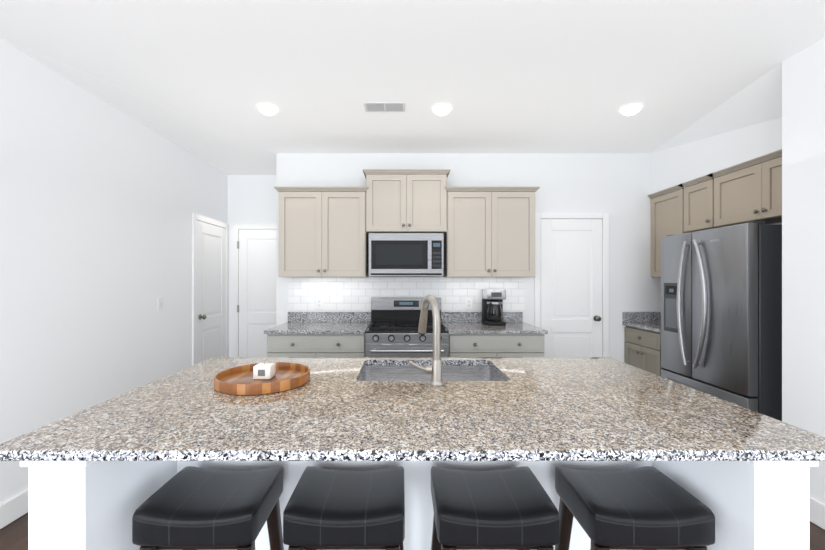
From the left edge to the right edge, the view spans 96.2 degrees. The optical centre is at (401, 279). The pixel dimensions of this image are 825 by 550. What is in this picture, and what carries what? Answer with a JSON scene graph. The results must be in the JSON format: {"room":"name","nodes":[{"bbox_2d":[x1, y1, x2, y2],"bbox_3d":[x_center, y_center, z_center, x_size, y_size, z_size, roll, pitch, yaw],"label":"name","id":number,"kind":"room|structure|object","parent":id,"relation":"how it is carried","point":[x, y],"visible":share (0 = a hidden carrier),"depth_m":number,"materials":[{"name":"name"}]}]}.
{"room":"kitchen","nodes":[
{"label":"kitchen","id":0,"kind":"room"},
{"bbox_2d":[0,38,227,504],"bbox_3d":[-2.270,0.018,0.775,0.140,2.685,8.350,0,0,0],"label":"wall","id":1,"kind":"structure","parent":0,"point":[101,201],"depth_m":2.55,"materials":[{"name":"white paint"}]},
{"bbox_2d":[0,490,27,528],"bbox_3d":[-2.193,1.295,0.200,0.014,0.130,7.200,0,0,0],"label":"baseboard","id":2,"kind":"structure","parent":1,"relation":"attached to","point":[13,509],"depth_m":2.08,"materials":[{"name":"white wood"}]},
{"bbox_2d":[158,298,162,310],"bbox_3d":[-2.195,0.225,3.364,0.010,0.116,0.072,0,0,0],"label":"light switch","id":3,"kind":"object","parent":1,"relation":"attached to","point":[160,304],"visible":1,"depth_m":3.36,"materials":[{"name":"white plastic"}]},
{"bbox_2d":[192,213,228,365],"bbox_3d":[-2.160,0.329,4.260,0.076,2.062,0.784,0,0,0],"label":"hall door","id":4,"kind":"structure","parent":1,"relation":"in","point":[210,290],"depth_m":4.20,"materials":[{"name":"white wood"}]},
{"bbox_2d":[228,175,276,356],"bbox_3d":[-1.070,0.018,4.739,2.540,2.685,0.140,0,0,0],"label":"wall","id":5,"kind":"structure","parent":0,"point":[252,199],"depth_m":4.67,"materials":[{"name":"white paint"}]},
{"bbox_2d":[233,224,276,356],"bbox_3d":[-1.660,0.329,4.629,0.924,2.062,0.076,0,0,0],"label":"door","id":6,"kind":"structure","parent":5,"relation":"in","point":[254,281],"depth_m":4.66,"materials":[{"name":"white wood"}]},
{"bbox_2d":[0,513,824,549],"bbox_3d":[0.300,1.390,0.775,5.800,0.060,8.350,0,0,0],"label":"floor","id":7,"kind":"structure","parent":0,"point":[13,535],"depth_m":1.96,"materials":[{"name":"brown wood"}]},
{"bbox_2d":[132,466,283,549],"bbox_3d":[-0.598,1.010,1.193,0.404,0.700,0.330,0,0,0],"label":"stool","id":8,"kind":"object","parent":7,"relation":"on","point":[191,508],"visible":1,"depth_m":1.09,"materials":[{"name":"black leather"}]},
{"bbox_2d":[267,332,365,356],"bbox_3d":[-0.756,0.917,3.555,0.868,0.885,0.633,0,0,0],"label":"base cabinet","id":9,"kind":"object","parent":7,"relation":"on","point":[277,346],"depth_m":3.24,"materials":[{"name":"grey wood"}]},
{"bbox_2d":[264,322,369,335],"bbox_3d":[-0.764,0.455,3.546,0.884,0.030,0.650,0,0,0],"label":"countertop","id":10,"kind":"structure","parent":9,"relation":"on","point":[285,329],"depth_m":3.26,"materials":[{"name":"grey stone"}]},
{"bbox_2d":[283,466,404,549],"bbox_3d":[-0.168,1.010,1.193,0.404,0.700,0.330,0,0,0],"label":"stool","id":11,"kind":"object","parent":7,"relation":"on","point":[328,509],"visible":1,"depth_m":1.08,"materials":[{"name":"black leather"}]},
{"bbox_2d":[365,297,448,356],"bbox_3d":[0.043,0.771,3.498,0.719,1.178,0.732,0,0,0],"label":"range","id":12,"kind":"object","parent":7,"relation":"on","point":[392,330],"visible":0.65,"depth_m":3.22,"materials":[{"name":"silver metal"}]},
{"bbox_2d":[20,463,818,549],"bbox_3d":[0.045,0.915,1.560,2.122,0.890,1.160,0,0,0],"label":"kitchen island","id":13,"kind":"object","parent":7,"relation":"on","point":[99,474],"depth_m":1.06,"materials":[{"name":"wood"}]},
{"bbox_2d":[0,355,824,462],"bbox_3d":[0.052,0.455,1.538,2.274,0.030,1.168,0,0,0],"label":"island countertop","id":14,"kind":"structure","parent":13,"relation":"on","point":[543,409],"depth_m":1.15,"materials":[{"name":"beige stone"}]},
{"bbox_2d":[214,362,309,394],"bbox_3d":[-0.595,0.418,1.596,0.388,0.043,0.388,0,0,0],"label":"tray","id":15,"kind":"object","parent":14,"relation":"on","point":[238,380],"visible":0.98,"depth_m":1.56,"materials":[{"name":"brown wood"}]},
{"bbox_2d":[253,362,275,378],"bbox_3d":[-0.603,0.395,1.623,0.075,0.066,0.076,0,0,0],"label":"candle","id":16,"kind":"object","parent":15,"relation":"on","point":[264,370],"visible":1,"depth_m":1.59,"materials":[{"name":"white wax"}]},
{"bbox_2d":[408,295,443,386],"bbox_3d":[0.102,0.253,1.657,0.148,0.373,0.264,0,0,0],"label":"faucet","id":17,"kind":"object","parent":14,"relation":"on","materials":[{"name":"silver metal"}]},
{"bbox_2d":[360,363,503,378],"bbox_3d":[0.139,0.565,1.824,0.715,0.214,0.455,0,0,0],"label":"sink","id":18,"kind":"object","parent":14,"relation":"in","point":[374,370],"depth_m":2.04,"materials":[{"name":"silver metal"}]},
{"bbox_2d":[443,324,543,356],"bbox_3d":[0.831,0.917,3.555,0.846,0.885,0.633,0,0,0],"label":"base cabinet","id":19,"kind":"object","parent":7,"relation":"on","point":[458,346],"depth_m":3.24,"materials":[{"name":"grey wood"}]},
{"bbox_2d":[444,324,547,335],"bbox_3d":[0.839,0.455,3.546,0.862,0.030,0.650,0,0,0],"label":"countertop","id":20,"kind":"structure","parent":19,"relation":"on","point":[453,329],"depth_m":3.26,"materials":[{"name":"grey stone"}]},
{"bbox_2d":[482,289,505,324],"bbox_3d":[0.910,0.267,3.655,0.190,0.345,0.258,0,0,0],"label":"coffee maker","id":21,"kind":"object","parent":20,"relation":"on","point":[492,306],"visible":1,"depth_m":3.58,"materials":[{"name":"black plastic"}]},
{"bbox_2d":[431,466,558,549],"bbox_3d":[0.278,1.010,1.193,0.404,0.700,0.330,0,0,0],"label":"stool","id":22,"kind":"object","parent":7,"relation":"on","point":[515,508],"visible":1,"depth_m":1.09,"materials":[{"name":"black leather"}]},
{"bbox_2d":[555,466,714,549],"bbox_3d":[0.722,1.010,1.193,0.404,0.700,0.330,0,0,0],"label":"stool","id":23,"kind":"object","parent":7,"relation":"on","point":[646,508],"visible":1,"depth_m":1.10,"materials":[{"name":"black leather"}]},
{"bbox_2d":[622,312,663,375],"bbox_3d":[2.605,0.846,3.597,0.626,1.028,0.550,0,0,0],"label":"base cabinet","id":24,"kind":"object","parent":7,"relation":"on","point":[642,346],"visible":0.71,"depth_m":3.63,"materials":[{"name":"beige wood"}]},
{"bbox_2d":[661,221,781,420],"bbox_3d":[2.577,0.481,2.895,0.678,1.757,0.844,0,0,0],"label":"fridge","id":25,"kind":"object","parent":7,"relation":"on","point":[721,312],"visible":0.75,"depth_m":2.64,"materials":[{"name":"grey metal"}]},
{"bbox_2d":[0,0,824,174],"bbox_3d":[0.300,-1.365,0.775,5.800,0.081,8.350,0,0,0],"label":"ceiling","id":26,"kind":"structure","parent":0,"point":[201,79],"depth_m":2.29,"materials":[{"name":"white paint"}]},
{"bbox_2d":[256,103,279,114],"bbox_3d":[-1.032,-1.302,2.850,0.204,0.046,0.204,0,0,0],"label":"recessed light","id":27,"kind":"object","parent":26,"relation":"in","point":[268,109],"visible":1,"depth_m":2.81,"materials":[{"name":"white"}]},
{"bbox_2d":[364,102,404,111],"bbox_3d":[-0.131,-1.320,2.830,0.310,0.008,0.150,0,0,0],"label":"ceiling vent","id":28,"kind":"object","parent":26,"relation":"in","point":[384,106],"visible":1,"depth_m":2.81,"materials":[{"name":"white metal"}]},
{"bbox_2d":[431,103,452,114],"bbox_3d":[0.308,-1.302,2.850,0.204,0.046,0.204,0,0,0],"label":"recessed light","id":29,"kind":"object","parent":26,"relation":"in","point":[442,108],"visible":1,"depth_m":2.81,"materials":[{"name":"white plastic"}]},
{"bbox_2d":[618,103,643,114],"bbox_3d":[1.764,-1.302,2.850,0.204,0.046,0.204,0,0,0],"label":"recessed light","id":30,"kind":"object","parent":26,"relation":"in","point":[631,109],"visible":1,"depth_m":2.81,"materials":[{"name":"white plastic"}]},
{"bbox_2d":[277,153,660,361],"bbox_3d":[0.943,0.018,3.934,4.514,2.685,0.120,0,0,0],"label":"wall","id":31,"kind":"structure","parent":0,"point":[616,186],"depth_m":3.87,"materials":[{"name":"white paint"}]},
{"bbox_2d":[274,187,368,276],"bbox_3d":[-0.768,-0.453,3.707,0.841,0.846,0.330,0,0,0],"label":"upper cabinet","id":32,"kind":"object","parent":31,"relation":"attached to","point":[322,230],"depth_m":3.55,"materials":[{"name":"beige wood"}]},
{"bbox_2d":[366,169,413,232],"bbox_3d":[-0.123,-0.750,3.702,0.445,0.575,0.340,0,0,0],"label":"upper cabinet","id":33,"kind":"object","parent":31,"relation":"attached to","point":[389,192],"depth_m":3.54,"materials":[{"name":"beige wood"}]},
{"bbox_2d":[369,233,443,276],"bbox_3d":[0.039,-0.237,3.668,0.706,0.408,0.404,0,0,0],"label":"microwave","id":34,"kind":"object","parent":33,"relation":"attached to","point":[406,254],"visible":1,"depth_m":3.47,"materials":[{"name":"grey metal"}]},
{"bbox_2d":[288,312,523,323],"bbox_3d":[0.033,0.386,3.861,2.444,0.108,0.022,0,0,0],"label":"backsplash","id":35,"kind":"structure","parent":31,"relation":"attached to","point":[293,317],"depth_m":3.85,"materials":[{"name":"grey stone"}]},
{"bbox_2d":[288,277,524,311],"bbox_3d":[0.047,0.266,3.871,2.474,0.588,0.006,0,0,0],"label":"tile backsplash","id":36,"kind":"structure","parent":31,"relation":"attached to","point":[346,294],"depth_m":3.87,"materials":[{"name":"white tile"}]},
{"bbox_2d":[316,298,322,308],"bbox_3d":[-0.864,0.246,3.864,0.072,0.116,0.007,0,0,0],"label":"electrical outlet","id":37,"kind":"object","parent":36,"relation":"attached to","point":[319,303],"visible":1,"depth_m":3.86,"materials":[{"name":"white plastic"}]},
{"bbox_2d":[466,298,471,308],"bbox_3d":[0.700,0.246,3.864,0.072,0.116,0.007,0,0,0],"label":"electrical outlet","id":38,"kind":"object","parent":36,"relation":"attached to","point":[468,303],"visible":1,"depth_m":3.86,"materials":[{"name":"white plastic"}]},
{"bbox_2d":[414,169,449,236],"bbox_3d":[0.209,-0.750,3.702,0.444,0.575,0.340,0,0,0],"label":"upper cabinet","id":39,"kind":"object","parent":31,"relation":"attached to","point":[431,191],"depth_m":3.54,"materials":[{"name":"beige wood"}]},
{"bbox_2d":[443,187,537,276],"bbox_3d":[0.858,-0.453,3.707,0.851,0.846,0.330,0,0,0],"label":"upper cabinet","id":40,"kind":"object","parent":31,"relation":"attached to","point":[486,231],"depth_m":3.55,"materials":[{"name":"beige wood"}]},
{"bbox_2d":[534,213,608,356],"bbox_3d":[1.770,0.329,3.834,0.774,2.062,0.076,0,0,0],"label":"pantry door","id":41,"kind":"structure","parent":31,"relation":"in","point":[571,297],"depth_m":3.86,"materials":[{"name":"white wood"}]},
{"bbox_2d":[650,63,781,193],"bbox_3d":[2.615,-1.107,3.062,0.609,0.435,1.625,0,0,0],"label":"wall","id":42,"kind":"structure","parent":0,"point":[744,125],"depth_m":2.90,"materials":[{"name":"white paint"}]},
{"bbox_2d":[782,38,824,504],"bbox_3d":[2.755,0.018,-0.576,0.890,2.685,5.649,0,0,0],"label":"wall","id":43,"kind":"structure","parent":0,"point":[803,239],"depth_m":2.12,"materials":[{"name":"white paint"}]},
{"bbox_2d":[751,149,781,220],"bbox_3d":[2.758,-0.658,2.492,0.320,0.435,0.475,0,0,0],"label":"upper cabinet","id":44,"kind":"object","parent":43,"relation":"attached to","point":[766,171],"depth_m":2.64,"materials":[{"name":"beige wood"}]},
{"bbox_2d":[809,497,824,529],"bbox_3d":[2.303,1.295,-0.577,0.014,0.130,5.647,0,0,0],"label":"baseboard","id":45,"kind":"structure","parent":43,"relation":"attached to","point":[816,513],"depth_m":2.05,"materials":[{"name":"white"}]},
{"bbox_3d":[3.060,0.018,3.061,0.280,2.685,1.625,0,0,0],"label":"wall","id":46,"kind":"structure","parent":0,"visible":0},
{"bbox_2d":[647,185,682,276],"bbox_3d":[2.758,-0.453,3.646,0.320,0.846,0.452,0,0,0],"label":"upper cabinet","id":47,"kind":"object","parent":46,"relation":"attached to","point":[666,205],"depth_m":3.69,"materials":[{"name":"beige wood"}]},
{"bbox_2d":[683,177,706,232],"bbox_3d":[2.758,-0.658,3.224,0.320,0.435,0.393,0,0,0],"label":"upper cabinet","id":48,"kind":"object","parent":46,"relation":"attached to","point":[692,190],"depth_m":3.31,"materials":[{"name":"beige wood"}]},
{"bbox_2d":[703,161,781,228],"bbox_3d":[2.758,-0.658,2.885,0.320,0.435,0.537,0,0,0],"label":"upper cabinet","id":49,"kind":"object","parent":46,"relation":"attached to","point":[746,191],"depth_m":2.95,"materials":[{"name":"beige wood"}]}
]}

